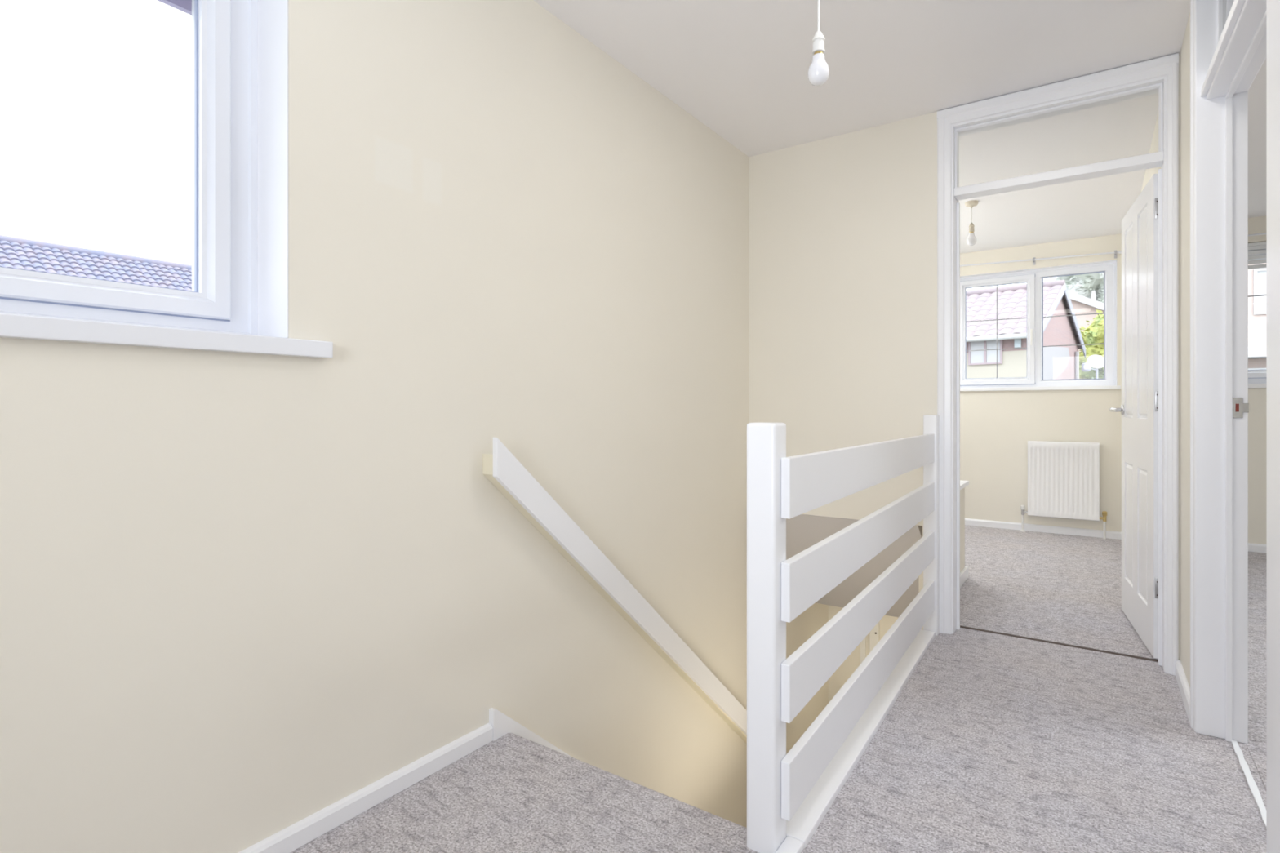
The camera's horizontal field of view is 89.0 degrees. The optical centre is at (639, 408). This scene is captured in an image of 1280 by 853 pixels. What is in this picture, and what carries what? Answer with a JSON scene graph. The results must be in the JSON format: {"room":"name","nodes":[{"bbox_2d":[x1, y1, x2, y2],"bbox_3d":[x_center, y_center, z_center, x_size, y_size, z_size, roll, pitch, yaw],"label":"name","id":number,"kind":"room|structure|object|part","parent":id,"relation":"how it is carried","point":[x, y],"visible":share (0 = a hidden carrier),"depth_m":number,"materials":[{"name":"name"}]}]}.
{"room":"stair landing","nodes":[
{"label":"stair landing","id":0,"kind":"room"},
{"bbox_2d":[0,0,828,852],"bbox_3d":[-0.093,1.140,2.809,0.280,5.020,8.700,0,0,35],"label":"wall","id":1,"kind":"structure","parent":0,"point":[242,594],"depth_m":1.77,"materials":[{"name":"beige paint"}]},
{"bbox_2d":[0,0,333,358],"bbox_3d":[-1.256,-0.626,1.095,0.287,1.007,1.378,0,0,35],"label":"window","id":2,"kind":"structure","parent":1,"relation":"in","point":[237,300],"depth_m":1.52,"materials":[{"name":"white plastic"}]},
{"bbox_3d":[-1.303,-0.647,1.128,0.072,0.875,1.066,0,0,35],"label":"sash","id":3,"kind":"part","parent":2,"relation":"part of","materials":[{"name":"white plastic"}]},
{"bbox_3d":[-1.256,-0.143,1.095,0.287,0.042,1.378,0,0,35],"label":"sill","id":4,"kind":"part","parent":2,"relation":"part of","materials":[{"name":"white plastic"}]},
{"bbox_2d":[157,0,191,15],"bbox_3d":[-0.342,-1.258,3.044,0.394,0.265,9.000,0,0,35],"label":"eaves","id":5,"kind":"object","parent":1,"relation":"attached to","point":[185,6],"depth_m":1.83,"materials":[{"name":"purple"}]},
{"bbox_2d":[238,722,493,852],"bbox_3d":[-1.462,1.004,0.589,0.018,0.051,3.491,0,0,35],"label":"baseboard","id":6,"kind":"structure","parent":1,"relation":"attached to","point":[291,838],"depth_m":1.68,"materials":[{"name":"white wood"}]},
{"bbox_2d":[488,707,572,757],"bbox_3d":[0.718,2.293,2.970,0.865,2.714,2.908,0,0,35],"label":"baseboard","id":7,"kind":"structure","parent":1,"relation":"attached to","point":[502,725],"depth_m":2.07,"materials":[{"name":"wood"}]},
{"bbox_2d":[482,437,746,743],"bbox_3d":[0.154,1.066,2.857,0.070,1.957,2.139,0,0,35],"label":"handrail","id":8,"kind":"object","parent":1,"relation":"attached to","point":[502,468],"visible":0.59,"depth_m":2.39,"materials":[{"name":"white wood"}]},
{"bbox_2d":[290,524,1266,852],"bbox_3d":[1.649,1.109,1.440,4.145,0.162,8.450,0,0,35],"label":"floor","id":9,"kind":"structure","parent":0,"point":[993,743],"depth_m":1.85,"materials":[{"name":"carpet"}]},
{"bbox_2d":[746,414,939,852],"bbox_3d":[0.816,0.580,2.240,0.116,1.101,1.888,0,0,35],"label":"balustrade","id":10,"kind":"object","parent":9,"relation":"on","point":[789,795],"visible":0.98,"depth_m":1.68,"materials":[{"name":"white wood"}]},
{"bbox_3d":[0.298,0.582,1.536,0.074,1.096,0.071,0,0,35],"label":"newel post","id":11,"kind":"part","parent":10,"relation":"part of","materials":[{"name":"white wood"}]},
{"bbox_3d":[0.799,1.071,2.213,0.112,0.118,1.823,0,0,35],"label":"board","id":12,"kind":"part","parent":10,"relation":"part of","materials":[{"name":"white wood"}]},
{"bbox_3d":[0.832,0.867,2.233,0.022,0.169,1.765,0,0,34],"label":"rail","id":13,"kind":"part","parent":10,"relation":"part of","materials":[{"name":"white wood"}]},
{"bbox_3d":[0.832,0.641,2.233,0.022,0.169,1.765,0,0,34],"label":"rail","id":14,"kind":"part","parent":10,"relation":"part of","materials":[{"name":"white wood"}]},
{"bbox_3d":[0.832,0.414,2.233,0.022,0.160,1.765,0,0,34],"label":"rail","id":15,"kind":"part","parent":10,"relation":"part of","materials":[{"name":"white wood"}]},
{"bbox_3d":[0.832,0.185,2.233,0.022,0.140,1.765,0,0,34],"label":"rail","id":16,"kind":"part","parent":10,"relation":"part of","materials":[{"name":"white wood"}]},
{"bbox_3d":[1.339,0.532,2.991,0.062,1.006,0.058,0,0,35],"label":"newel post","id":17,"kind":"part","parent":10,"relation":"part of","materials":[{"name":"white wood"}]},
{"bbox_2d":[918,480,968,592],"bbox_3d":[1.329,0.734,3.798,0.920,0.587,1.020,0,0,35],"label":"bulkhead","id":18,"kind":"object","parent":9,"relation":"on","point":[963,570],"visible":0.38,"depth_m":3.86,"materials":[{"name":"white paint"}]},
{"bbox_3d":[1.330,0.994,3.802,0.917,0.067,0.997,0,0,35],"label":"skirting","id":19,"kind":"part","parent":18,"relation":"part of","materials":[{"name":"white wood"}]},
{"bbox_2d":[960,625,1158,662],"bbox_3d":[1.810,1.027,2.859,0.748,0.006,0.020,0,0,35],"label":"threshold strip","id":20,"kind":"object","parent":9,"relation":"on","point":[961,626],"visible":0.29,"depth_m":2.83,"materials":[{"name":"grey metal"}]},
{"bbox_2d":[1231,739,1266,827],"bbox_3d":[1.537,1.027,1.587,0.018,0.006,1.036,0,0,35],"label":"threshold strip","id":21,"kind":"object","parent":9,"relation":"on","point":[1251,784],"visible":0.76,"depth_m":1.79,"materials":[{"name":"white"}]},
{"bbox_2d":[786,514,922,617],"bbox_3d":[1.318,0.898,3.830,0.865,0.695,1.290,0,0,35],"label":"wall","id":22,"kind":"structure","parent":0,"point":[803,531],"depth_m":3.53,"materials":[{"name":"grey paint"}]},
{"bbox_2d":[828,605,922,702],"bbox_3d":[2.247,2.420,4.042,2.145,2.460,0.120,0,0,35],"label":"wall","id":23,"kind":"structure","parent":0,"point":[852,662],"depth_m":4.53,"materials":[{"name":"beige paint"}]},
{"bbox_2d":[860,636,866,663],"bbox_3d":[1.528,2.450,4.460,0.034,2.360,0.018,0,0,35],"label":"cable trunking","id":24,"kind":"object","parent":23,"relation":"attached to","point":[863,644],"visible":0.02,"depth_m":4.45,"materials":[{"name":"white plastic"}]},
{"bbox_2d":[869,621,879,652],"bbox_3d":[1.586,1.520,4.406,0.060,0.260,0.038,0,0,35],"label":"wall box","id":25,"kind":"object","parent":23,"relation":"attached to","point":[874,634],"visible":0.48,"depth_m":4.39,"materials":[{"name":"white plastic"}]},
{"bbox_2d":[533,0,1266,253],"bbox_3d":[1.621,-1.430,1.539,4.545,0.120,8.820,0,0,35],"label":"ceiling","id":26,"kind":"structure","parent":0,"point":[740,68],"depth_m":2.67,"materials":[{"name":"white paint"}]},
{"bbox_2d":[808,0,829,85],"bbox_3d":[0.505,-1.143,1.843,0.080,0.454,0.080,0,0,35],"label":"pendant light","id":27,"kind":"object","parent":26,"relation":"hanging from","point":[819,70],"visible":1,"depth_m":1.83,"materials":[{"name":"white plastic"}]},
{"bbox_3d":[0.505,-0.957,1.843,0.059,0.082,0.059,0,0,35],"label":"light bulb","id":28,"kind":"part","parent":27,"relation":"part of","materials":[{"name":"white glass"}]},
{"bbox_2d":[964,200,977,245],"bbox_3d":[2.204,-1.226,4.328,0.080,0.288,0.080,0,0,35],"label":"pendant light","id":29,"kind":"object","parent":26,"relation":"hanging from","point":[971,239],"visible":1,"depth_m":4.31,"materials":[{"name":"beige plastic"}]},
{"bbox_3d":[2.204,-1.123,4.328,0.059,0.082,0.059,0,0,35],"label":"light bulb","id":30,"kind":"part","parent":29,"relation":"part of","materials":[{"name":"white glass"}]},
{"bbox_2d":[749,53,1180,660],"bbox_3d":[1.370,-0.080,3.075,1.815,2.580,0.110,0,0,35],"label":"wall","id":31,"kind":"structure","parent":0,"point":[843,228],"depth_m":3.24,"materials":[{"name":"beige paint"}]},
{"bbox_2d":[937,53,1178,675],"bbox_3d":[1.759,-0.169,2.807,0.859,2.396,0.153,0,0,35],"label":"door frame","id":32,"kind":"structure","parent":31,"relation":"attached to","point":[1160,75],"depth_m":2.73,"materials":[{"name":"white wood"}]},
{"bbox_2d":[960,215,1266,544],"bbox_3d":[4.189,-0.170,4.972,4.265,2.400,0.250,0,0,35],"label":"wall","id":33,"kind":"structure","parent":0,"point":[997,427],"depth_m":5.39,"materials":[{"name":"beige paint"}]},
{"bbox_2d":[960,259,1120,391],"bbox_3d":[3.300,-0.660,5.514,1.237,1.019,0.170,0,0,35],"label":"window","id":34,"kind":"structure","parent":33,"relation":"in","point":[1034,380],"depth_m":5.50,"materials":[{"name":"white plastic"}]},
{"bbox_3d":[3.110,-0.670,5.694,0.590,0.930,0.072,0,0,35],"label":"sash","id":35,"kind":"part","parent":34,"relation":"part of","materials":[{"name":"white plastic"}]},
{"bbox_3d":[3.303,-0.600,5.495,0.016,0.140,0.032,0,0,35],"label":"casement handle","id":36,"kind":"part","parent":34,"relation":"part of","materials":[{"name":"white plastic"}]},
{"bbox_3d":[3.281,-0.164,5.486,1.237,0.028,0.103,0,0,35],"label":"sill","id":37,"kind":"part","parent":34,"relation":"part of","materials":[{"name":"white wood"}]},
{"bbox_2d":[960,250,1121,266],"bbox_3d":[3.174,-1.232,5.484,1.431,0.103,0.072,0,0,35],"label":"curtain rod","id":38,"kind":"object","parent":33,"relation":"attached to","point":[1115,252],"visible":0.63,"depth_m":5.35,"materials":[{"name":"white metal"}]},
{"bbox_2d":[964,518,1121,539],"bbox_3d":[3.096,1.000,5.572,1.785,0.059,0.018,0,0,35],"label":"baseboard","id":39,"kind":"structure","parent":33,"relation":"attached to","point":[968,522],"depth_m":5.38,"materials":[{"name":"white wood"}]},
{"bbox_2d":[1020,440,1106,539],"bbox_3d":[3.434,0.650,5.293,0.592,0.757,0.088,0,0,35],"label":"radiator","id":40,"kind":"object","parent":33,"relation":"attached to","point":[1064,477],"visible":1,"depth_m":5.25,"materials":[{"name":"white metal"}]},
{"bbox_3d":[3.419,0.581,5.268,0.486,0.618,0.030,0,0,35],"label":"panel","id":41,"kind":"part","parent":40,"relation":"part of","materials":[{"name":"white metal"}]},
{"bbox_2d":[1248,248,1266,387],"bbox_3d":[4.654,-0.669,4.568,1.340,1.049,0.170,0,0,35],"label":"window","id":42,"kind":"structure","parent":33,"relation":"in","point":[1256,378],"depth_m":4.71,"materials":[{"name":"white plastic"}]},
{"bbox_2d":[1248,241,1266,269],"bbox_3d":[4.640,-1.099,4.548,1.280,0.187,0.030,0,0,35],"label":"blind","id":43,"kind":"object","parent":42,"relation":"attached to","point":[1262,245],"visible":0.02,"depth_m":4.68,"materials":[{"name":"white fabric"}]},
{"bbox_3d":[4.635,-0.160,4.541,1.340,0.030,0.103,0,0,35],"label":"sill","id":44,"kind":"part","parent":42,"relation":"part of","materials":[{"name":"white"}]},
{"bbox_2d":[1248,542,1266,553],"bbox_3d":[4.852,1.000,4.346,2.220,0.059,0.018,0,0,35],"label":"baseboard","id":45,"kind":"structure","parent":33,"relation":"attached to","point":[1258,548],"depth_m":4.65,"materials":[{"name":"white wood"}]},
{"bbox_2d":[1248,232,1266,236],"bbox_3d":[4.599,-1.228,4.489,1.526,0.063,0.072,0,0,35],"label":"curtain rod","id":46,"kind":"object","parent":33,"relation":"attached to","point":[1262,233],"visible":0.02,"depth_m":4.61,"materials":[{"name":"white metal"}]},
{"bbox_2d":[1141,13,1190,688],"bbox_3d":[1.471,-0.170,1.565,0.140,2.400,8.450,0,0,35],"label":"wall","id":47,"kind":"structure","parent":0,"point":[1185,48],"depth_m":2.40,"materials":[{"name":"beige paint"}]},
{"bbox_2d":[1109,173,1158,658],"bbox_3d":[2.281,0.032,2.965,0.153,1.972,0.752,0,0,28],"label":"door","id":48,"kind":"structure","parent":47,"relation":"in","point":[1139,410],"depth_m":2.91,"materials":[{"name":"white wood"}]},
{"bbox_3d":[2.409,0.008,3.203,0.153,0.020,0.119,0,0,28],"label":"lever","id":49,"kind":"part","parent":48,"relation":"part of","materials":[{"name":"silver metal"}]},
{"bbox_3d":[2.434,0.008,3.249,0.127,0.052,0.052,0,0,28],"label":"handle","id":50,"kind":"part","parent":48,"relation":"part of","materials":[{"name":"silver metal"}]},
{"bbox_2d":[1175,660,1190,724],"bbox_3d":[1.933,0.999,2.309,0.016,0.061,0.476,0,0,35],"label":"baseboard","id":51,"kind":"structure","parent":47,"relation":"attached to","point":[1180,677],"depth_m":2.30,"materials":[{"name":"white wood"}]},
{"bbox_2d":[1190,0,1279,852],"bbox_3d":[1.472,-0.169,1.548,0.132,2.395,1.300,0,0,35],"label":"door frame","id":52,"kind":"structure","parent":47,"relation":"attached to","point":[1231,41],"depth_m":2.01,"materials":[{"name":"white wood"}]},
{"bbox_3d":[1.514,-1.159,1.601,0.001,0.298,1.031,0,0,35],"label":"fanlight pane","id":53,"kind":"part","parent":52,"relation":"part of","materials":[{"name":"glass"}]},
{"bbox_3d":[1.847,-0.001,2.002,0.036,0.062,0.002,0,0,35],"label":"strike plate","id":54,"kind":"part","parent":52,"relation":"part of","materials":[{"name":"silver metal"}]},
{"label":"outside","id":55,"kind":"structure","parent":0,"visible":0},
{"bbox_3d":[11.451,3.855,16.397,120.000,0.150,120.000,0,0,35],"label":"ground","id":56,"kind":"structure","parent":55,"visible":0},
{"bbox_2d":[0,235,191,291],"bbox_3d":[-9.764,0.272,13.589,7.628,6.716,23.100,0,0,35],"label":"roof","id":57,"kind":"structure","parent":56,"relation":"on","point":[15,252],"depth_m":12.24,"materials":[{"name":"blue tile"}]},
{"bbox_2d":[966,280,1085,379],"bbox_3d":[7.414,0.062,21.588,11.480,7.135,6.404,0,0,43],"label":"house","id":58,"kind":"structure","parent":56,"relation":"on","point":[1060,362],"depth_m":17.05,"materials":[{"name":"brick"}]},
{"bbox_3d":[8.756,-1.440,16.514,0.713,0.600,0.098,0,0,35],"label":"pane","id":59,"kind":"part","parent":58,"relation":"part of","materials":[{"name":"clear glass"}]},
{"bbox_2d":[1055,272,1103,302],"bbox_3d":[27.189,-3.887,38.428,7.495,15.037,4.597,0,0,35],"label":"tree","id":60,"kind":"object","parent":56,"relation":"on","point":[1082,285],"visible":0.09,"depth_m":37.59,"materials":[{"name":"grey plant"}]},
{"bbox_2d":[1067,290,1103,378],"bbox_3d":[17.453,-0.520,27.635,6.829,8.300,6.700,0,0,35],"label":"house","id":61,"kind":"structure","parent":56,"relation":"on","point":[1081,304],"depth_m":24.41,"materials":[{"name":"grey"}]},
{"bbox_2d":[1078,309,1103,378],"bbox_3d":[15.757,0.133,21.505,2.537,7.001,2.673,0,0,-28],"label":"bush","id":62,"kind":"object","parent":56,"relation":"on","point":[1094,333],"visible":0.17,"depth_m":21.45,"materials":[{"name":"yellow plant"}]},
{"bbox_2d":[1081,355,1103,378],"bbox_3d":[12.464,1.033,17.942,0.658,5.034,0.275,0,0,-10],"label":"satellite dish","id":63,"kind":"object","parent":56,"relation":"on","point":[1096,362],"visible":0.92,"depth_m":17.91,"materials":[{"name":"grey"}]},
{"bbox_3d":[12.361,-1.130,17.935,0.412,0.240,0.216,0,0,-21],"label":"receiver arm","id":64,"kind":"part","parent":63,"relation":"part of","materials":[{"name":"grey metal"}]},
{"bbox_3d":[12.594,-1.290,17.965,0.438,0.390,0.201,0,0,20],"label":"dish","id":65,"kind":"part","parent":63,"relation":"part of","materials":[{"name":"grey"}]},
{"bbox_2d":[1248,262,1266,369],"bbox_3d":[22.253,-1.511,20.685,6.800,10.282,6.600,0,0,35],"label":"house","id":66,"kind":"structure","parent":56,"relation":"on","point":[1256,277],"depth_m":19.93,"materials":[{"name":"grey"}]},
{"bbox_3d":[19.501,-3.570,19.539,1.600,1.400,0.001,0,0,35],"label":"pane","id":67,"kind":"part","parent":66,"relation":"part of","materials":[{"name":"glass"}]}
]}

